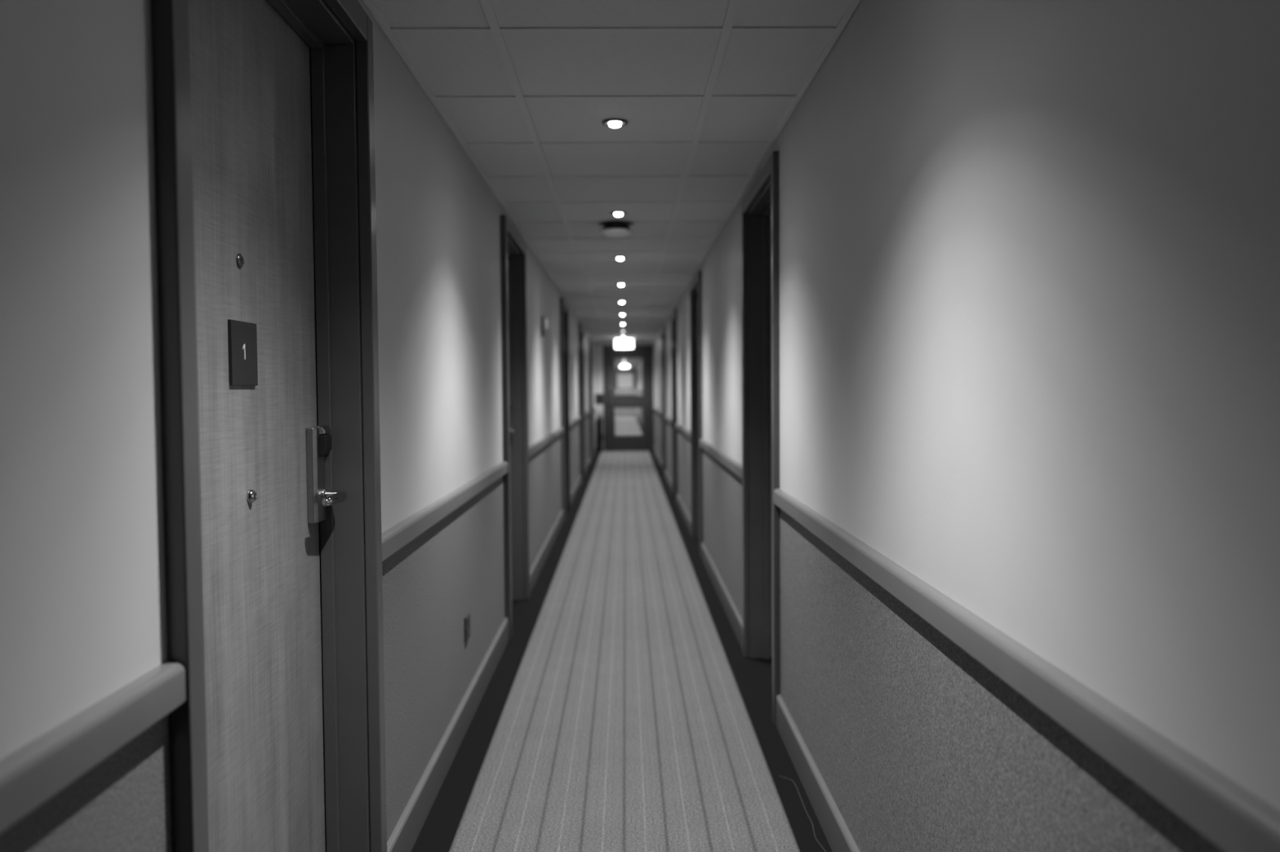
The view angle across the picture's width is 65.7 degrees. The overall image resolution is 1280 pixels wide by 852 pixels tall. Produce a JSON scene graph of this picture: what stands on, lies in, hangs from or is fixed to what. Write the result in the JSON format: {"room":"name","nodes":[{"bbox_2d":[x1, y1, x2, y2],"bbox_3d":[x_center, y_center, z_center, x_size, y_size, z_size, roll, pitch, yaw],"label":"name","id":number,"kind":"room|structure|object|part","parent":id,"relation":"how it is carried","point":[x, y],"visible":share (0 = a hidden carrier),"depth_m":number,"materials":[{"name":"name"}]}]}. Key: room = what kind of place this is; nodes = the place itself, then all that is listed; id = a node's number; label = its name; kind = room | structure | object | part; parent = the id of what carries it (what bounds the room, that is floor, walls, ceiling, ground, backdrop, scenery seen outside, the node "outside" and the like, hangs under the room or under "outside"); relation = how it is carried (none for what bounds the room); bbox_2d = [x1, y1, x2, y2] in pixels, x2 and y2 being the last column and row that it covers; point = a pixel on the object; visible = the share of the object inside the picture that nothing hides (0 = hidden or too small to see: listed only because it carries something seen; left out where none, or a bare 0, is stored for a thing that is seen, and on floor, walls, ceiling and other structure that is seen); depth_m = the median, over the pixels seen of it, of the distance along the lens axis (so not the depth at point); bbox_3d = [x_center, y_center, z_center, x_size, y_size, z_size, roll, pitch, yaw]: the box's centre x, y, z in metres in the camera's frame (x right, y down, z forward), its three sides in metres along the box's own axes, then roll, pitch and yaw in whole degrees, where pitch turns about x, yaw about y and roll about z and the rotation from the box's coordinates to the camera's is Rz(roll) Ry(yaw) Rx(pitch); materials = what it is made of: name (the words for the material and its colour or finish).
{"room":"hotel corridor","nodes":[
{"label":"hotel corridor","id":0,"kind":"room"},
{"bbox_2d":[0,0,606,851],"bbox_3d":[-1.035,-0.686,21.877,0.180,2.290,48.200,0,2,-1],"label":"wall","id":1,"kind":"structure","parent":0,"point":[83,616],"depth_m":1.25,"materials":[{"name":"paint"}]},
{"bbox_2d":[0,661,186,834],"bbox_3d":[-0.599,0.413,-0.426,0.024,0.060,3.532,0,2,-1],"label":"trim","id":2,"kind":"structure","parent":1,"relation":"attached to","point":[34,773],"depth_m":1.09,"materials":[{"name":"paint"}]},
{"bbox_2d":[151,0,386,851],"bbox_3d":[-0.715,0.137,1.864,0.194,2.155,1.065,0,2,-1],"label":"door","id":3,"kind":"structure","parent":1,"relation":"in","point":[264,117],"depth_m":2.02,"materials":[{"name":"paint"}]},
{"bbox_3d":[-0.747,-0.136,1.868,0.006,0.120,0.126,0,2,-1],"label":"number plate","id":4,"kind":"part","parent":3,"relation":"part of","materials":[{"name":"black plastic"}]},
{"bbox_2d":[316,425,331,434],"bbox_3d":[-0.728,0.009,2.286,0.018,0.019,0.052,0,2,-1],"label":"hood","id":5,"kind":"object","parent":3,"relation":"attached to","point":[321,429],"depth_m":2.27,"materials":[{"name":"metal"}]},
{"bbox_3d":[-0.705,0.162,2.250,0.060,0.032,0.131,0,2,-1],"label":"lever handle","id":6,"kind":"part","parent":3,"relation":"part of","materials":[{"name":"metal"}]},
{"bbox_2d":[381,461,507,561],"bbox_3d":[-0.661,0.257,3.713,0.024,0.060,2.617,0,2,-1],"label":"trim","id":7,"kind":"structure","parent":1,"relation":"attached to","point":[395,538],"depth_m":3.10,"materials":[{"name":"paint"}]},
{"bbox_2d":[386,617,508,851],"bbox_3d":[-0.658,1.083,3.744,0.017,0.122,2.617,0,2,-1],"label":"baseboard","id":8,"kind":"structure","parent":1,"relation":"attached to","point":[403,837],"depth_m":3.26,"materials":[{"name":"paint"}]},
{"bbox_2d":[464,613,470,641],"bbox_3d":[-0.664,0.775,3.822,0.012,0.094,0.086,0,2,-1],"label":"wall socket","id":9,"kind":"object","parent":1,"relation":"attached to","point":[467,619],"visible":1,"depth_m":3.79,"materials":[{"name":"plastic"}]},
{"bbox_2d":[500,214,530,640],"bbox_3d":[-0.770,-0.001,5.528,0.194,2.155,1.030,0,2,-1],"label":"door","id":10,"kind":"structure","parent":1,"relation":"in","point":[513,247],"depth_m":5.96,"materials":[{"name":"paint"}]},
{"bbox_3d":[-0.760,0.024,5.897,0.060,0.032,0.131,0,2,-1],"label":"lever handle","id":11,"kind":"part","parent":10,"relation":"part of","materials":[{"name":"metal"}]},
{"bbox_2d":[541,315,548,337],"bbox_3d":[-0.710,-0.747,7.437,0.050,0.160,0.160,0,2,-1],"label":"fire alarm","id":12,"kind":"object","parent":1,"relation":"attached to","point":[544,322],"visible":1,"depth_m":7.40,"materials":[{"name":"grey plastic"}]},
{"bbox_2d":[528,426,563,457],"bbox_3d":[-0.722,0.102,7.800,0.024,0.060,3.497,0,2,-1],"label":"trim","id":13,"kind":"structure","parent":1,"relation":"attached to","point":[538,445],"depth_m":7.29,"materials":[{"name":"paint"}]},
{"bbox_2d":[529,509,564,592],"bbox_3d":[-0.719,0.929,7.831,0.017,0.122,3.497,0,2,-1],"label":"baseboard","id":14,"kind":"structure","parent":1,"relation":"attached to","point":[540,561],"depth_m":7.38,"materials":[{"name":"paint"}]},
{"bbox_2d":[560,297,570,521],"bbox_3d":[-0.837,-0.172,10.054,0.194,2.155,1.030,0,2,-1],"label":"door","id":15,"kind":"structure","parent":1,"relation":"in","point":[564,308],"depth_m":10.49,"materials":[{"name":"paint"}]},
{"bbox_2d":[569,416,581,427],"bbox_3d":[-0.783,-0.054,11.936,0.024,0.060,2.717,0,2,-1],"label":"trim","id":16,"kind":"structure","parent":1,"relation":"attached to","point":[573,422],"depth_m":11.74,"materials":[{"name":"paint"}]},
{"bbox_2d":[570,475,581,506],"bbox_3d":[-0.781,0.772,11.967,0.017,0.122,2.717,0,2,-1],"label":"baseboard","id":17,"kind":"structure","parent":1,"relation":"attached to","point":[578,483],"depth_m":11.95,"materials":[{"name":"paint"}]},
{"bbox_2d":[577,323,585,484],"bbox_3d":[-0.892,-0.313,13.786,0.194,2.155,1.000,0,2,-1],"label":"door","id":18,"kind":"structure","parent":1,"relation":"in","point":[580,330],"depth_m":14.20,"materials":[{"name":"paint"}]},
{"bbox_2d":[584,455,591,474],"bbox_3d":[-0.837,0.629,15.774,0.017,0.122,2.897,0,2,-1],"label":"baseboard","id":19,"kind":"structure","parent":1,"relation":"attached to","point":[588,461],"depth_m":15.83,"materials":[{"name":"paint"}]},
{"bbox_2d":[584,409,591,417],"bbox_3d":[-0.840,-0.198,15.743,0.024,0.060,2.897,0,2,-1],"label":"trim","id":20,"kind":"structure","parent":1,"relation":"attached to","point":[587,413],"depth_m":15.74,"materials":[{"name":"paint"}]},
{"bbox_2d":[588,337,593,462],"bbox_3d":[-0.951,-0.460,17.683,0.194,2.155,1.000,0,2,-1],"label":"door","id":21,"kind":"structure","parent":1,"relation":"in","point":[590,341],"depth_m":17.23,"materials":[{"name":"paint"}]},
{"bbox_2d":[362,0,861,342],"bbox_3d":[-0.355,-1.795,21.845,1.558,0.081,48.500,0,2,-1],"label":"ceiling","id":22,"kind":"structure","parent":0,"point":[704,90],"depth_m":3.32,"materials":[{"name":"tile"}]},
{"bbox_2d":[602,118,627,127],"bbox_3d":[-0.088,-1.059,3.482,0.089,0.017,0.089,0,2,-1],"label":"recessed light","id":23,"kind":"object","parent":22,"relation":"in","point":[613,122],"visible":1,"depth_m":3.46,"materials":[{"name":"white"}]},
{"bbox_2d":[598,221,633,236],"bbox_3d":[-0.135,-1.110,5.621,0.200,0.066,0.200,0,2,-1],"label":"smoke detector","id":24,"kind":"object","parent":22,"relation":"attached to","point":[612,228],"visible":1,"depth_m":5.56,"materials":[{"name":"black plastic"}]},
{"bbox_2d":[609,211,626,216],"bbox_3d":[-0.115,-1.127,5.280,0.089,0.017,0.089,0,2,-1],"label":"recessed light","id":25,"kind":"object","parent":22,"relation":"in","point":[614,213],"visible":1,"depth_m":5.26,"materials":[{"name":"white"}]},
{"bbox_2d":[613,256,626,260],"bbox_3d":[-0.141,-1.194,7.079,0.089,0.017,0.089,0,2,-1],"label":"recessed light","id":26,"kind":"object","parent":22,"relation":"in","point":[620,258],"visible":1,"depth_m":7.06,"materials":[{"name":"white"}]},
{"bbox_2d":[614,337,633,349],"bbox_3d":[-0.290,-1.510,18.104,0.352,0.202,0.052,0,2,-1],"label":"exit sign","id":27,"kind":"object","parent":22,"relation":"hanging from","point":[620,343],"visible":0.97,"depth_m":18.08,"materials":[{"name":"white plastic"}]},
{"bbox_2d":[411,428,832,851],"bbox_3d":[-0.338,0.502,21.932,1.558,0.100,48.500,0,2,-1],"label":"floor","id":28,"kind":"structure","parent":0,"point":[753,677],"depth_m":4.00,"materials":[{"name":"striped carpet"},{"name":"black veined marble"}]},
{"bbox_2d":[595,412,603,452],"bbox_3d":[-0.813,0.124,19.961,0.154,0.811,0.196,0,2,-1],"label":"fire extinguisher","id":29,"kind":"object","parent":28,"relation":"on","point":[599,437],"visible":1,"depth_m":19.93,"materials":[{"name":"paint"}]},
{"bbox_2d":[448,450,799,851],"bbox_3d":[-0.138,0.935,9.056,0.969,0.006,22.330,0,2,-1],"label":"carpet runner","id":30,"kind":"object","parent":28,"relation":"on","point":[624,724],"visible":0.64,"depth_m":3.82,"materials":[{"name":"grey carpet"}]},
{"bbox_2d":[781,776,826,851],"bbox_3d":[0.500,1.162,2.993,0.037,0.004,0.546,-1,2,-5],"label":"electrical cable","id":31,"kind":"object","parent":28,"relation":"on","point":[781,776],"visible":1,"depth_m":2.97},
{"bbox_2d":[594,342,653,451],"bbox_3d":[-0.322,-0.592,20.237,1.198,2.216,0.105,0,2,-1],"label":"wall","id":32,"kind":"structure","parent":0,"point":[598,347],"depth_m":20.16,"materials":[{"name":"paint"}]},
{"bbox_2d":[595,394,603,404],"bbox_3d":[-0.829,-0.548,20.176,0.170,0.210,0.003,0,2,-1],"label":"notice","id":33,"kind":"object","parent":32,"relation":"attached to","point":[598,397],"visible":1,"depth_m":20.17,"materials":[{"name":"grey"}]},
{"bbox_2d":[603,345,653,451],"bbox_3d":[-0.233,-0.559,20.212,1.018,2.150,0.160,0,2,-1],"label":"door","id":34,"kind":"structure","parent":32,"relation":"in","point":[628,373],"depth_m":20.20,"materials":[{"name":"paint"}]},
{"bbox_3d":[-0.604,-0.644,20.158,0.070,0.430,0.069,0,2,-1],"label":"pull handle","id":35,"kind":"part","parent":34,"relation":"part of","materials":[{"name":"metal"}]},
{"bbox_3d":[-0.232,-1.002,20.208,0.568,0.765,0.007,0,2,-1],"label":"glass pane","id":36,"kind":"part","parent":34,"relation":"part of","materials":[{"name":"white"}]},
{"bbox_3d":[-0.229,-0.689,20.186,0.578,0.112,0.021,0,2,-1],"label":"push rail","id":37,"kind":"part","parent":34,"relation":"part of","materials":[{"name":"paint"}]},
{"bbox_3d":[-0.225,-0.082,20.243,0.568,0.575,0.007,0,2,-1],"label":"glass pane","id":38,"kind":"part","parent":34,"relation":"part of","materials":[{"name":"white glass"}]},
{"bbox_2d":[651,0,1279,851],"bbox_3d":[0.342,-0.697,21.897,0.180,2.290,48.200,0,2,-1],"label":"wall","id":39,"kind":"structure","parent":0,"point":[1029,250],"depth_m":1.43,"materials":[{"name":"paint"}]},
{"bbox_2d":[652,407,662,417],"bbox_3d":[0.306,-0.262,17.629,0.024,0.060,5.037,0,2,-1],"label":"trim","id":40,"kind":"structure","parent":39,"relation":"attached to","point":[654,409],"depth_m":17.07,"materials":[{"name":"paint"}]},
{"bbox_2d":[653,445,662,470],"bbox_3d":[0.316,0.549,17.660,0.017,0.122,5.037,0,2,-1],"label":"baseboard","id":41,"kind":"structure","parent":39,"relation":"attached to","point":[659,460],"depth_m":17.49,"materials":[{"name":"paint"}]},
{"bbox_2d":[661,326,666,478],"bbox_3d":[0.432,-0.354,14.605,0.189,2.155,1.000,0,2,-1],"label":"door","id":42,"kind":"structure","parent":39,"relation":"in","point":[663,331],"depth_m":15.02,"materials":[{"name":"paint"}]},
{"bbox_2d":[664,414,671,424],"bbox_3d":[0.374,-0.088,13.013,0.024,0.060,2.197,0,2,-1],"label":"trim","id":43,"kind":"structure","parent":39,"relation":"attached to","point":[667,418],"depth_m":12.85,"materials":[{"name":"paint"}]},
{"bbox_2d":[665,469,671,492],"bbox_3d":[0.384,0.723,13.044,0.017,0.122,2.197,0,2,-1],"label":"baseboard","id":44,"kind":"structure","parent":39,"relation":"attached to","point":[668,478],"depth_m":13.00,"materials":[{"name":"paint"}]},
{"bbox_2d":[671,308,678,504],"bbox_3d":[0.479,-0.233,11.408,0.189,2.155,1.000,0,2,-1],"label":"door","id":45,"kind":"structure","parent":39,"relation":"in","point":[674,315],"depth_m":11.82,"materials":[{"name":"paint"}]},
{"bbox_2d":[675,422,690,439],"bbox_3d":[0.424,0.038,9.676,0.024,0.060,2.477,0,2,-1],"label":"trim","id":46,"kind":"structure","parent":39,"relation":"attached to","point":[686,432],"depth_m":9.44,"materials":[{"name":"paint"}]},
{"bbox_2d":[676,493,691,535],"bbox_3d":[0.434,0.849,9.707,0.017,0.122,2.477,0,2,-1],"label":"baseboard","id":47,"kind":"structure","parent":39,"relation":"attached to","point":[685,514],"depth_m":9.54,"materials":[{"name":"paint"}]},
{"bbox_2d":[689,270,702,558],"bbox_3d":[0.531,-0.102,7.931,0.189,2.155,1.000,0,2,-1],"label":"door","id":48,"kind":"structure","parent":39,"relation":"in","point":[695,286],"depth_m":8.35,"materials":[{"name":"paint"}]},
{"bbox_2d":[699,438,742,478],"bbox_3d":[0.478,0.174,6.079,0.024,0.060,2.717,0,2,-1],"label":"trim","id":49,"kind":"structure","parent":39,"relation":"attached to","point":[729,462],"depth_m":5.65,"materials":[{"name":"paint"}]},
{"bbox_2d":[701,542,742,650],"bbox_3d":[0.487,0.985,6.109,0.017,0.122,2.717,0,2,-1],"label":"baseboard","id":50,"kind":"structure","parent":39,"relation":"attached to","point":[735,620],"depth_m":5.74,"materials":[{"name":"paint"}]},
{"bbox_2d":[741,151,780,725],"bbox_3d":[0.587,0.039,4.214,0.189,2.155,1.000,0,2,-1],"label":"door","id":51,"kind":"structure","parent":39,"relation":"in","point":[760,206],"depth_m":4.63,"materials":[{"name":"paint"}]},
{"bbox_2d":[776,694,860,851],"bbox_3d":[0.566,1.185,0.804,0.017,0.122,5.896,0,2,-1],"label":"baseboard","id":52,"kind":"structure","parent":39,"relation":"attached to","point":[839,837],"depth_m":2.99,"materials":[{"name":"paint"}]},
{"bbox_2d":[773,488,1279,851],"bbox_3d":[0.557,0.375,0.773,0.024,0.060,5.896,0,2,-1],"label":"trim","id":53,"kind":"structure","parent":39,"relation":"attached to","point":[1233,818],"depth_m":1.19,"materials":[{"name":"paint"}]}
]}

